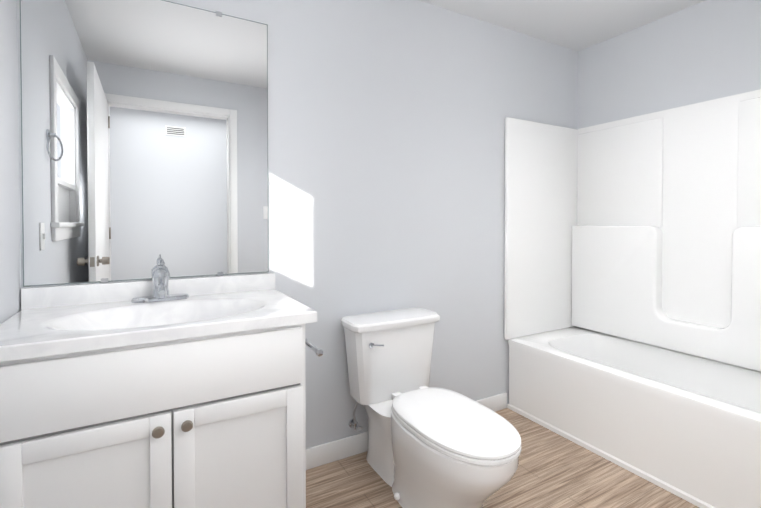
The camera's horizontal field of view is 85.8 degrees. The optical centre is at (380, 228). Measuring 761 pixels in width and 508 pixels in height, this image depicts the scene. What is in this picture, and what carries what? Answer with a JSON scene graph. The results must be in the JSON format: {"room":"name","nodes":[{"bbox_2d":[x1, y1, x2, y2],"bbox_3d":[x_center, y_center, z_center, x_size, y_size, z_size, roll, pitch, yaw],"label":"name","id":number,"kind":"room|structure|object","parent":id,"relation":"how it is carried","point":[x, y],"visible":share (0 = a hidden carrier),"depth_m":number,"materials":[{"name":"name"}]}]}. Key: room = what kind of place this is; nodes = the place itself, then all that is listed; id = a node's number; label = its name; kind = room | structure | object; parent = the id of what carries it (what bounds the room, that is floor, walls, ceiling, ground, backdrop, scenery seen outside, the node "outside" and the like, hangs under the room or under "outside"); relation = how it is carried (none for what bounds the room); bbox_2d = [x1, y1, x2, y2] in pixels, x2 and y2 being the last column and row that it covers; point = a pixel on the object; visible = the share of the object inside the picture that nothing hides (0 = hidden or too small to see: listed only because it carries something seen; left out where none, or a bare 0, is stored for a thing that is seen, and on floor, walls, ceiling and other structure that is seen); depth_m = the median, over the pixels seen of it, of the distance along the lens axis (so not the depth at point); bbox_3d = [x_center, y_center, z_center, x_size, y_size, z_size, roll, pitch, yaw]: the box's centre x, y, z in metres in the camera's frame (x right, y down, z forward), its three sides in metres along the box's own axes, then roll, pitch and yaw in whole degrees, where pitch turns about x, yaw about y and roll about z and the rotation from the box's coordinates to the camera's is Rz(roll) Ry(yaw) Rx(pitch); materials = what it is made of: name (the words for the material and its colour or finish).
{"room":"bathroom","nodes":[
{"label":"bathroom","id":0,"kind":"room"},
{"bbox_2d":[0,0,20,323],"bbox_3d":[-0.807,-0.028,0.551,0.060,2.440,2.050,0,1,-29],"label":"wall","id":1,"kind":"structure","parent":0,"point":[10,299],"depth_m":1.36,"materials":[{"name":"white paint"}]},
{"bbox_2d":[17,0,577,448],"bbox_3d":[0.050,-0.053,2.268,3.320,2.440,0.100,0,1,-29],"label":"wall","id":2,"kind":"structure","parent":0,"point":[387,154],"depth_m":2.21,"materials":[{"name":"white paint"}]},
{"bbox_2d":[20,0,268,286],"bbox_3d":[-0.895,-0.362,1.666,0.870,1.140,0.008,0,1,-29],"label":"mirror","id":3,"kind":"object","parent":2,"relation":"attached to","point":[144,136],"visible":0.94,"depth_m":1.63,"materials":[{"name":"clear glass"}]},
{"bbox_2d":[306,392,506,469],"bbox_3d":[0.152,1.117,2.277,1.520,0.100,0.014,0,1,-29],"label":"baseboard","id":4,"kind":"structure","parent":2,"relation":"attached to","point":[330,452],"depth_m":2.08,"materials":[{"name":"white wood"}]},
{"bbox_2d":[306,408,699,507],"bbox_3d":[0.587,1.220,0.724,3.920,0.060,3.350,0,1,-29],"label":"floor","id":5,"kind":"structure","parent":0,"point":[554,470],"depth_m":1.88,"materials":[{"name":"brown wood"}]},
{"bbox_2d":[0,258,322,507],"bbox_3d":[-0.733,0.648,1.442,0.922,1.063,0.574,0,1,-29],"label":"bathroom vanity","id":6,"kind":"object","parent":5,"relation":"on","point":[160,389],"visible":1,"depth_m":1.24,"materials":[{"name":"white wood"}]},
{"bbox_2d":[341,308,520,507],"bbox_3d":[0.221,0.809,1.790,0.496,0.730,0.898,0,1,-29],"label":"toilet","id":7,"kind":"object","parent":5,"relation":"on","point":[432,447],"visible":1,"depth_m":1.73,"materials":[{"name":"white ceramic"}]},
{"bbox_2d":[504,89,760,507],"bbox_3d":[1.484,0.234,2.147,0.736,1.870,1.520,0,1,-29],"label":"bathtub","id":8,"kind":"object","parent":5,"relation":"on","point":[632,292],"visible":1,"depth_m":2.37,"materials":[{"name":"white plastic"}]},
{"bbox_2d":[420,0,705,50],"bbox_3d":[0.587,-1.280,0.688,3.920,0.060,3.350,0,1,-29],"label":"ceiling","id":9,"kind":"structure","parent":0,"point":[577,25],"depth_m":2.46,"materials":[{"name":"white paint"}]},
{"bbox_2d":[577,0,760,128],"bbox_3d":[1.980,-0.051,2.123,0.100,2.440,2.050,0,1,-29],"label":"wall","id":10,"kind":"structure","parent":0,"point":[706,50],"depth_m":2.43,"materials":[{"name":"white paint"}]}
]}

